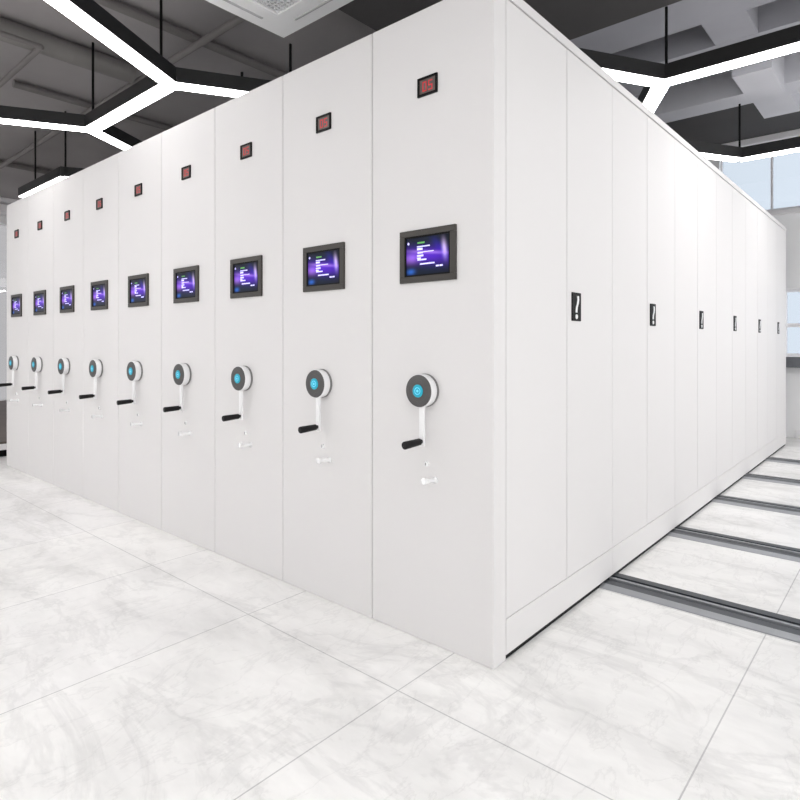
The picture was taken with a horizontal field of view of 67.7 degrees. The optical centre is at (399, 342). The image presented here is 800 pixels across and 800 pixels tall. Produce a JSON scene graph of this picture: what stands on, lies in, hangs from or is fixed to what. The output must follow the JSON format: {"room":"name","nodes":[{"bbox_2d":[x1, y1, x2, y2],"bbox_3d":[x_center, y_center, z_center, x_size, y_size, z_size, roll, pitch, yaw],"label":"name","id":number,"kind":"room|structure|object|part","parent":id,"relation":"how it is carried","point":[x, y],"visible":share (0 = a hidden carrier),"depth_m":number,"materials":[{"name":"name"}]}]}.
{"room":"archive room","nodes":[
{"label":"archive room","id":0,"kind":"room"},
{"bbox_2d":[0,215,6,400],"bbox_3d":[-7.767,-0.680,8.709,0.200,3.560,13.500,0,0,41],"label":"wall","id":1,"kind":"structure","parent":0,"point":[3,218],"depth_m":9.92,"materials":[{"name":"white paint"}]},
{"bbox_2d":[0,197,17,215],"bbox_3d":[-7.522,-2.220,8.495,0.450,0.200,13.500,0,0,41],"label":"trim","id":2,"kind":"structure","parent":1,"relation":"attached to","point":[4,202],"depth_m":9.61,"materials":[{"name":"white"}]},
{"bbox_2d":[0,437,799,799],"bbox_3d":[-2.196,1.200,3.990,14.800,0.200,13.700,0,0,41],"label":"floor","id":3,"kind":"structure","parent":0,"point":[139,660],"depth_m":1.93,"materials":[{"name":"white stone"}]},
{"bbox_2d":[0,400,6,456],"bbox_3d":[-4.895,1.028,8.131,4.790,0.145,7.020,0,0,41],"label":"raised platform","id":4,"kind":"object","parent":3,"relation":"on","point":[3,404],"visible":0.02,"depth_m":6.63,"materials":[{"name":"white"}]},
{"bbox_2d":[0,195,28,473],"bbox_3d":[-1.452,-0.067,7.317,0.565,2.333,5.956,0,0,41],"label":"shelving unit","id":5,"kind":"object","parent":3,"relation":"on","point":[17,212],"visible":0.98,"depth_m":5.14,"materials":[{"name":"grey metal"}]},
{"bbox_3d":[-3.344,0.301,5.149,0.022,0.153,0.012,0,0,41],"label":"crank arm","id":6,"kind":"part","parent":5,"relation":"part of","materials":[{"name":"white plastic"}]},
{"bbox_2d":[21,184,53,484],"bbox_3d":[-1.025,-0.067,6.945,0.565,2.333,5.956,0,0,41],"label":"shelving unit","id":7,"kind":"object","parent":3,"relation":"on","point":[41,202],"visible":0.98,"depth_m":4.77,"materials":[{"name":"grey metal"}]},
{"bbox_3d":[-2.917,0.301,4.777,0.022,0.153,0.012,0,0,41],"label":"crank arm","id":8,"kind":"part","parent":7,"relation":"part of","materials":[{"name":"white plastic"}]},
{"bbox_2d":[48,170,82,496],"bbox_3d":[-0.598,-0.067,6.574,0.565,2.333,5.956,0,0,41],"label":"shelving unit","id":9,"kind":"object","parent":3,"relation":"on","point":[68,192],"visible":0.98,"depth_m":4.40,"materials":[{"name":"grey metal"}]},
{"bbox_3d":[-2.490,0.301,4.405,0.022,0.153,0.012,0,0,41],"label":"crank arm","id":10,"kind":"part","parent":9,"relation":"part of","materials":[{"name":"white plastic"}]},
{"bbox_2d":[79,153,118,511],"bbox_3d":[-0.171,-0.067,6.202,0.565,2.333,5.956,0,0,41],"label":"shelving unit","id":11,"kind":"object","parent":3,"relation":"on","point":[100,396],"visible":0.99,"depth_m":4.04,"materials":[{"name":"grey metal"}]},
{"bbox_3d":[-2.063,0.301,4.033,0.022,0.153,0.012,0,0,41],"label":"crank arm","id":12,"kind":"part","parent":11,"relation":"part of","materials":[{"name":"white plastic"}]},
{"bbox_2d":[117,133,161,529],"bbox_3d":[0.258,-0.067,5.828,0.565,2.333,5.956,0,0,41],"label":"shelving unit","id":13,"kind":"object","parent":3,"relation":"on","point":[139,402],"visible":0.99,"depth_m":3.66,"materials":[{"name":"grey metal"}]},
{"bbox_3d":[-1.634,0.301,3.660,0.022,0.153,0.012,0,0,41],"label":"crank arm","id":14,"kind":"part","parent":13,"relation":"part of","materials":[{"name":"white plastic"}]},
{"bbox_2d":[162,108,214,551],"bbox_3d":[0.686,-0.067,5.455,0.565,2.333,5.956,0,0,41],"label":"shelving unit","id":15,"kind":"object","parent":3,"relation":"on","point":[188,148],"visible":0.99,"depth_m":3.29,"materials":[{"name":"grey metal"}]},
{"bbox_3d":[-1.206,0.301,3.287,0.022,0.153,0.012,0,0,41],"label":"crank arm","id":16,"kind":"part","parent":15,"relation":"part of","materials":[{"name":"white plastic"}]},
{"bbox_2d":[215,76,282,580],"bbox_3d":[1.115,-0.067,5.082,0.565,2.333,5.956,0,0,41],"label":"shelving unit","id":17,"kind":"object","parent":3,"relation":"on","point":[249,126],"visible":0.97,"depth_m":2.91,"materials":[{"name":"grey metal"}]},
{"bbox_3d":[-0.777,0.301,2.913,0.022,0.153,0.012,0,0,41],"label":"crank arm","id":18,"kind":"part","parent":17,"relation":"part of","materials":[{"name":"white plastic"}]},
{"bbox_2d":[283,34,372,617],"bbox_3d":[1.544,-0.067,4.708,0.565,2.333,5.956,0,0,41],"label":"shelving unit","id":19,"kind":"object","parent":3,"relation":"on","point":[328,100],"visible":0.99,"depth_m":2.53,"materials":[{"name":"grey metal"}]},
{"bbox_3d":[-0.348,0.301,2.540,0.022,0.153,0.012,0,0,41],"label":"crank arm","id":20,"kind":"part","parent":19,"relation":"part of","materials":[{"name":"white plastic"}]},
{"bbox_2d":[373,0,785,668],"bbox_3d":[1.977,-0.067,4.334,0.573,2.333,5.960,0,0,41],"label":"shelving unit","id":21,"kind":"object","parent":3,"relation":"on","point":[579,317],"visible":1,"depth_m":2.31,"materials":[{"name":"white metal"}]},
{"bbox_3d":[0.081,0.301,2.167,0.022,0.153,0.012,0,0,41],"label":"crank arm","id":22,"kind":"part","parent":21,"relation":"part of","materials":[{"name":"white plastic"}]},
{"bbox_3d":[0.128,-0.067,2.217,0.565,2.333,0.078,0,0,41],"label":"panel","id":23,"kind":"part","parent":21,"relation":"part of","materials":[{"name":"white metal"}]},
{"bbox_3d":[0.517,-0.118,2.244,0.014,2.147,0.469,0,0,41],"label":"door panel","id":24,"kind":"part","parent":21,"relation":"part of","materials":[{"name":"white metal"}]},
{"bbox_3d":[0.733,-0.149,2.478,0.005,0.118,0.084,0,0,41],"label":"latch plate","id":25,"kind":"part","parent":21,"relation":"part of","materials":[{"name":"black plastic"}]},
{"bbox_3d":[0.737,-0.160,2.476,0.003,0.069,0.031,0,0,41],"label":"latch lever","id":26,"kind":"part","parent":21,"relation":"part of","materials":[{"name":"white plastic"}]},
{"bbox_3d":[0.828,-0.118,2.601,0.014,2.147,0.469,0,0,41],"label":"door panel","id":27,"kind":"part","parent":21,"relation":"part of","materials":[{"name":"white metal"}]},
{"bbox_3d":[1.138,-0.118,2.957,0.014,2.147,0.469,0,0,41],"label":"door panel","id":28,"kind":"part","parent":21,"relation":"part of","materials":[{"name":"white metal"}]},
{"bbox_3d":[2.182,-1.215,4.295,0.203,0.036,5.751,0,0,41],"label":"trim","id":29,"kind":"part","parent":21,"relation":"part of","materials":[{"name":"white metal"}]},
{"bbox_3d":[1.354,-0.149,3.191,0.005,0.118,0.084,0,0,41],"label":"latch plate","id":30,"kind":"part","parent":21,"relation":"part of","materials":[{"name":"black plastic"}]},
{"bbox_3d":[1.449,-0.118,3.314,0.014,2.147,0.469,0,0,41],"label":"door panel","id":31,"kind":"part","parent":21,"relation":"part of","materials":[{"name":"white metal"}]},
{"bbox_3d":[1.759,-0.118,3.670,0.014,2.147,0.469,0,0,41],"label":"door panel","id":32,"kind":"part","parent":21,"relation":"part of","materials":[{"name":"white metal"}]},
{"bbox_3d":[1.975,-0.149,3.904,0.005,0.118,0.084,0,0,41],"label":"latch plate","id":33,"kind":"part","parent":21,"relation":"part of","materials":[{"name":"black plastic"}]},
{"bbox_3d":[2.070,-0.118,4.027,0.014,2.147,0.469,0,0,41],"label":"door panel","id":34,"kind":"part","parent":21,"relation":"part of","materials":[{"name":"white metal"}]},
{"bbox_3d":[2.379,-0.118,4.383,0.014,2.147,0.469,0,0,41],"label":"door panel","id":35,"kind":"part","parent":21,"relation":"part of","materials":[{"name":"white metal"}]},
{"bbox_3d":[2.596,-0.149,4.617,0.005,0.118,0.084,0,0,41],"label":"latch plate","id":36,"kind":"part","parent":21,"relation":"part of","materials":[{"name":"black plastic"}]},
{"bbox_3d":[2.691,-0.118,4.740,0.014,2.147,0.469,0,0,41],"label":"door panel","id":37,"kind":"part","parent":21,"relation":"part of","materials":[{"name":"white metal"}]},
{"bbox_3d":[3.000,-0.118,5.096,0.014,2.147,0.469,0,0,41],"label":"door panel","id":38,"kind":"part","parent":21,"relation":"part of","materials":[{"name":"white metal"}]},
{"bbox_3d":[3.216,-0.149,5.330,0.005,0.118,0.084,0,0,41],"label":"latch plate","id":39,"kind":"part","parent":21,"relation":"part of","materials":[{"name":"black plastic"}]},
{"bbox_3d":[3.311,-0.118,5.453,0.014,2.147,0.469,0,0,41],"label":"door panel","id":40,"kind":"part","parent":21,"relation":"part of","materials":[{"name":"white metal"}]},
{"bbox_3d":[3.621,-0.118,5.809,0.014,2.147,0.469,0,0,41],"label":"door panel","id":41,"kind":"part","parent":21,"relation":"part of","materials":[{"name":"white metal"}]},
{"bbox_3d":[3.932,-0.118,6.166,0.014,2.147,0.469,0,0,41],"label":"door panel","id":42,"kind":"part","parent":21,"relation":"part of","materials":[{"name":"white metal"}]},
{"bbox_3d":[4.100,-0.073,6.385,0.050,2.319,0.078,0,0,41],"label":"post","id":43,"kind":"part","parent":21,"relation":"part of","materials":[{"name":"white metal"}]},
{"bbox_2d":[599,573,799,642],"bbox_3d":[0.633,1.094,3.044,9.290,0.012,0.214,0,0,41],"label":"rail","id":44,"kind":"object","parent":3,"relation":"on","point":[751,618],"visible":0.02,"depth_m":2.47,"materials":[{"name":"metal"}]},
{"bbox_2d":[667,526,799,561],"bbox_3d":[1.263,1.094,3.768,9.290,0.012,0.214,0,0,41],"label":"rail","id":45,"kind":"object","parent":3,"relation":"on","point":[743,544],"visible":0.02,"depth_m":3.24,"materials":[{"name":"metal"}]},
{"bbox_2d":[711,495,799,515],"bbox_3d":[1.894,1.094,4.492,9.290,0.012,0.214,0,0,41],"label":"rail","id":46,"kind":"object","parent":3,"relation":"on","point":[768,506],"visible":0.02,"depth_m":4.01,"materials":[{"name":"metal"}]},
{"bbox_2d":[742,473,799,485],"bbox_3d":[2.511,1.094,5.200,9.290,0.012,0.214,0,0,41],"label":"rail","id":47,"kind":"object","parent":3,"relation":"on","point":[750,476],"visible":0.02,"depth_m":4.76,"materials":[{"name":"metal"}]},
{"bbox_2d":[765,457,799,464],"bbox_3d":[3.135,1.094,5.917,9.290,0.012,0.214,0,0,41],"label":"rail","id":48,"kind":"object","parent":3,"relation":"on","point":[771,459],"visible":0.02,"depth_m":5.51,"materials":[{"name":"metal"}]},
{"bbox_2d":[338,0,681,39],"bbox_3d":[-0.330,-2.309,-0.559,5.910,0.299,9.289,0,0,41],"label":"ceiling","id":49,"kind":"structure","parent":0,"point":[574,19],"depth_m":3.88,"materials":[{"name":"grey paint"}]},
{"bbox_2d":[206,0,352,37],"bbox_3d":[-0.622,-1.950,2.752,0.950,0.411,0.950,0,0,41],"label":"air conditioner","id":50,"kind":"object","parent":49,"relation":"attached to","point":[283,18],"visible":1,"depth_m":3.15,"materials":[{"name":"white plastic"}]},
{"bbox_2d":[255,0,296,12],"bbox_3d":[-0.622,-1.765,2.752,0.606,0.014,0.606,0,0,41],"label":"grille","id":51,"kind":"object","parent":50,"relation":"attached to","point":[270,6],"depth_m":3.11,"materials":[{"name":"white"}]},
{"bbox_2d":[666,103,799,143],"bbox_3d":[-2.196,-2.560,3.990,14.800,0.200,13.700,0,0,41],"label":"ceiling","id":52,"kind":"structure","parent":0,"point":[718,127],"depth_m":6.75,"materials":[{"name":"grey paint"}]},
{"bbox_2d":[0,0,376,199],"bbox_3d":[-4.534,-2.389,5.827,8.460,0.139,13.400,0,0,41],"label":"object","id":53,"kind":"structure","parent":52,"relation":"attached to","point":[336,30],"depth_m":4.95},
{"bbox_2d":[0,30,43,87],"bbox_3d":[-4.152,-2.125,3.465,1.340,0.040,3.340,0,0,41],"label":"ceiling pipe","id":54,"kind":"object","parent":53,"relation":"attached to","point":[38,47],"visible":1,"depth_m":4.34,"materials":[{"name":"grey metal"}]},
{"bbox_2d":[0,160,51,173],"bbox_3d":[-5.163,-2.280,7.436,0.070,0.070,6.000,0,0,41],"label":"ceiling pipe","id":55,"kind":"object","parent":53,"relation":"attached to","point":[11,165],"visible":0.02,"depth_m":7.75,"materials":[{"name":"grey metal"}]},
{"bbox_2d":[18,111,85,197],"bbox_3d":[-3.291,-1.984,6.266,2.189,0.671,0.734,0,0,11],"label":"pendant light","id":56,"kind":"object","parent":53,"relation":"hanging from","point":[61,172],"visible":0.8,"depth_m":6.17,"materials":[{"name":"black metal"}]},
{"bbox_3d":[-4.000,-2.034,6.537,0.018,0.572,0.018,0,0,41],"label":"hanging rod","id":57,"kind":"part","parent":56,"relation":"part of","materials":[{"name":"black plastic"}]},
{"bbox_2d":[19,177,63,197],"bbox_3d":[-3.815,-1.653,6.376,1.225,0.007,0.106,0,0,41],"label":"diffuser","id":58,"kind":"object","parent":56,"relation":"attached to","point":[51,180],"depth_m":6.33,"materials":[{"name":"white plastic"}]},
{"bbox_3d":[-3.353,-2.034,5.973,0.018,0.572,0.018,0,0,41],"label":"hanging rod","id":59,"kind":"part","parent":56,"relation":"part of","materials":[{"name":"black plastic"}]},
{"bbox_2d":[0,17,136,83],"bbox_3d":[-3.889,-2.235,3.051,0.159,0.159,5.060,0,0,41],"label":"duct","id":60,"kind":"object","parent":53,"relation":"attached to","point":[57,48],"visible":0.98,"depth_m":4.55,"materials":[{"name":"grey metal"}]},
{"bbox_2d":[12,80,174,129],"bbox_3d":[-2.245,-2.275,6.553,0.064,0.064,3.500,0,0,41],"label":"ceiling pipe","id":61,"kind":"object","parent":53,"relation":"attached to","point":[15,84],"visible":0.34,"depth_m":5.56,"materials":[{"name":"grey metal"}]},
{"bbox_2d":[0,0,291,149],"bbox_3d":[-1.938,-1.984,4.229,2.570,0.671,2.196,0,0,41],"label":"pendant light","id":62,"kind":"object","parent":53,"relation":"hanging from","point":[163,77],"visible":0.82,"depth_m":3.90,"materials":[{"name":"black metal"}]},
{"bbox_2d":[0,118,91,132],"bbox_3d":[-2.986,-1.653,4.434,1.234,0.007,0.106,0,0,-19],"label":"diffuser","id":63,"kind":"object","parent":62,"relation":"attached to","point":[32,122],"depth_m":4.51,"materials":[{"name":"white plastic"}]},
{"bbox_3d":[-2.375,-2.034,4.610,0.018,0.572,0.018,0,0,41],"label":"hanging rod","id":64,"kind":"part","parent":62,"relation":"part of","materials":[{"name":"black plastic"}]},
{"bbox_2d":[90,131,129,149],"bbox_3d":[-2.285,-1.653,5.240,0.106,0.007,1.234,0,0,11],"label":"diffuser","id":65,"kind":"object","parent":62,"relation":"attached to","point":[107,136],"depth_m":4.84,"materials":[{"name":"white plastic"}]},
{"bbox_2d":[45,0,176,85],"bbox_3d":[-1.591,-1.653,3.218,0.106,0.007,1.234,0,0,11],"label":"diffuser","id":66,"kind":"object","parent":62,"relation":"attached to","point":[72,9],"depth_m":3.25,"materials":[{"name":"white plastic"}]},
{"bbox_2d":[85,84,174,131],"bbox_3d":[-1.938,-1.653,4.229,1.234,0.007,0.106,0,0,41],"label":"diffuser","id":67,"kind":"object","parent":62,"relation":"attached to","point":[151,93],"depth_m":4.17,"materials":[{"name":"white plastic"}]},
{"bbox_3d":[-1.565,-2.034,3.905,0.018,0.572,0.018,0,0,41],"label":"hanging rod","id":68,"kind":"part","parent":62,"relation":"part of","materials":[{"name":"black plastic"}]},
{"bbox_2d":[170,82,246,96],"bbox_3d":[-0.889,-1.653,4.024,1.234,0.007,0.106,0,0,-19],"label":"diffuser","id":69,"kind":"object","parent":62,"relation":"attached to","point":[200,87],"depth_m":3.88,"materials":[{"name":"white plastic"}]},
{"bbox_3d":[-0.749,-1.894,4.072,0.018,0.292,0.018,0,0,41],"label":"hanging rod","id":70,"kind":"part","parent":62,"relation":"part of","materials":[{"name":"black plastic"}]},
{"bbox_2d":[94,0,286,77],"bbox_3d":[-2.250,-2.275,3.639,0.068,0.068,8.100,0,0,41],"label":"ceiling pipe","id":71,"kind":"object","parent":53,"relation":"attached to","point":[115,5],"visible":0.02,"depth_m":4.37,"materials":[{"name":"grey metal"}]},
{"bbox_2d":[0,15,245,168],"bbox_3d":[-2.897,-2.200,5.622,5.600,0.054,0.054,0,0,41],"label":"ceiling pipe","id":72,"kind":"object","parent":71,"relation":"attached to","point":[236,20],"visible":0.55,"depth_m":4.59,"materials":[{"name":"grey metal"}]},
{"bbox_2d":[570,0,775,53],"bbox_3d":[2.796,-2.309,3.137,6.050,0.299,0.390,0,0,41],"label":"ceiling beam","id":73,"kind":"structure","parent":52,"relation":"attached to","point":[684,14],"depth_m":4.02,"materials":[{"name":"grey paint"}]},
{"bbox_2d":[579,6,799,161],"bbox_3d":[3.288,-2.054,3.822,3.782,0.811,4.346,0,0,41],"label":"pendant light","id":74,"kind":"object","parent":52,"relation":"hanging from","point":[656,78],"visible":0.59,"depth_m":3.67,"materials":[{"name":"black metal"}]},
{"bbox_2d":[602,68,664,86],"bbox_3d":[1.089,-1.653,3.603,1.234,0.007,0.106,0,0,-19],"label":"diffuser","id":75,"kind":"object","parent":74,"relation":"attached to","point":[627,75],"depth_m":3.71,"materials":[{"name":"white plastic"}]},
{"bbox_2d":[643,84,669,112],"bbox_3d":[1.790,-1.653,4.408,0.106,0.007,1.232,0,0,11],"label":"diffuser","id":76,"kind":"object","parent":74,"relation":"attached to","point":[655,93],"depth_m":3.98,"materials":[{"name":"white plastic"}]},
{"bbox_3d":[1.714,-1.955,3.836,0.018,0.414,0.018,0,0,41],"label":"hanging rod","id":77,"kind":"part","parent":74,"relation":"part of","materials":[{"name":"black plastic"}]},
{"bbox_2d":[700,153,742,161],"bbox_3d":[2.491,-1.653,5.204,1.227,0.007,0.106,0,0,-18],"label":"diffuser","id":78,"kind":"object","parent":74,"relation":"attached to","point":[731,157],"depth_m":5.31,"materials":[{"name":"white plastic"}]},
{"bbox_2d":[662,42,799,85],"bbox_3d":[2.138,-1.653,3.398,1.234,0.007,0.106,0,0,41],"label":"diffuser","id":79,"kind":"object","parent":74,"relation":"attached to","point":[782,48],"depth_m":3.52,"materials":[{"name":"white plastic"}]},
{"bbox_3d":[3.074,-2.104,5.394,0.018,0.712,0.018,0,0,41],"label":"hanging rod","id":80,"kind":"part","parent":74,"relation":"part of","materials":[{"name":"black plastic"}]},
{"bbox_2d":[740,148,799,161],"bbox_3d":[3.539,-1.653,4.989,1.234,0.007,0.106,0,0,41],"label":"diffuser","id":81,"kind":"object","parent":74,"relation":"attached to","point":[775,151],"depth_m":5.22,"materials":[{"name":"white plastic"}]},
{"bbox_2d":[612,0,799,95],"bbox_3d":[3.341,-2.309,3.763,6.050,0.299,0.510,0,0,41],"label":"ceiling beam","id":82,"kind":"structure","parent":52,"relation":"attached to","point":[776,15],"depth_m":4.43,"materials":[{"name":"grey paint"}]},
{"bbox_2d":[634,52,799,122],"bbox_3d":[3.975,-2.309,4.491,6.050,0.299,0.280,0,0,41],"label":"ceiling beam","id":83,"kind":"structure","parent":52,"relation":"attached to","point":[717,92],"depth_m":5.38,"materials":[{"name":"grey paint"}]},
{"bbox_2d":[702,7,757,44],"bbox_3d":[2.272,-2.311,4.104,0.270,0.297,0.380,0,0,41],"label":"ceiling beam","id":84,"kind":"structure","parent":52,"relation":"attached to","point":[744,23],"depth_m":4.09,"materials":[{"name":"grey concrete"}]},
{"bbox_2d":[732,56,783,98],"bbox_3d":[2.919,-2.280,4.846,0.270,0.359,0.570,0,0,41],"label":"ceiling beam","id":85,"kind":"structure","parent":52,"relation":"attached to","point":[764,78],"depth_m":4.77,"materials":[{"name":"white paint"}]},
{"bbox_2d":[754,92,799,118],"bbox_3d":[3.458,-2.311,5.465,0.290,0.297,0.510,0,0,41],"label":"ceiling beam","id":86,"kind":"structure","parent":52,"relation":"attached to","point":[790,103],"depth_m":5.46,"materials":[{"name":"white paint"}]},
{"bbox_2d":[707,136,799,437],"bbox_3d":[2.237,-0.680,9.081,14.800,3.560,0.200,0,0,41],"label":"wall","id":87,"kind":"structure","parent":0,"point":[791,222],"depth_m":6.92,"materials":[{"name":"white paint"}]},
{"bbox_2d":[721,156,799,215],"bbox_3d":[5.652,-1.887,5.997,4.500,0.885,0.205,0,0,41],"label":"window","id":88,"kind":"structure","parent":87,"relation":"in","point":[794,209],"depth_m":7.08,"materials":[{"name":"white metal"}]},
{"bbox_3d":[5.624,-1.528,5.965,4.500,0.055,0.050,0,0,41],"label":"sill","id":89,"kind":"part","parent":88,"relation":"part of","materials":[{"name":"white"}]},
{"bbox_2d":[722,129,799,146],"bbox_3d":[2.233,-2.422,8.924,14.600,0.074,0.040,0,0,41],"label":"trim","id":90,"kind":"structure","parent":87,"relation":"attached to","point":[793,133],"depth_m":7.06,"materials":[{"name":"white"}]},
{"bbox_2d":[786,289,799,367],"bbox_3d":[5.415,-0.172,6.194,2.455,0.915,0.220,0,0,41],"label":"window","id":91,"kind":"structure","parent":87,"relation":"in","point":[794,362],"depth_m":6.97,"materials":[{"name":"white metal"}]},
{"bbox_3d":[5.375,0.225,6.149,2.455,0.120,0.100,0,0,41],"label":"sill","id":92,"kind":"part","parent":91,"relation":"part of","materials":[{"name":"grey stone"}]},
{"bbox_2d":[796,430,799,437],"bbox_3d":[6.162,1.055,5.518,4.200,0.090,0.018,0,0,41],"label":"baseboard","id":93,"kind":"structure","parent":87,"relation":"attached to","point":[797,431],"depth_m":6.87,"materials":[{"name":"white"}]}
]}

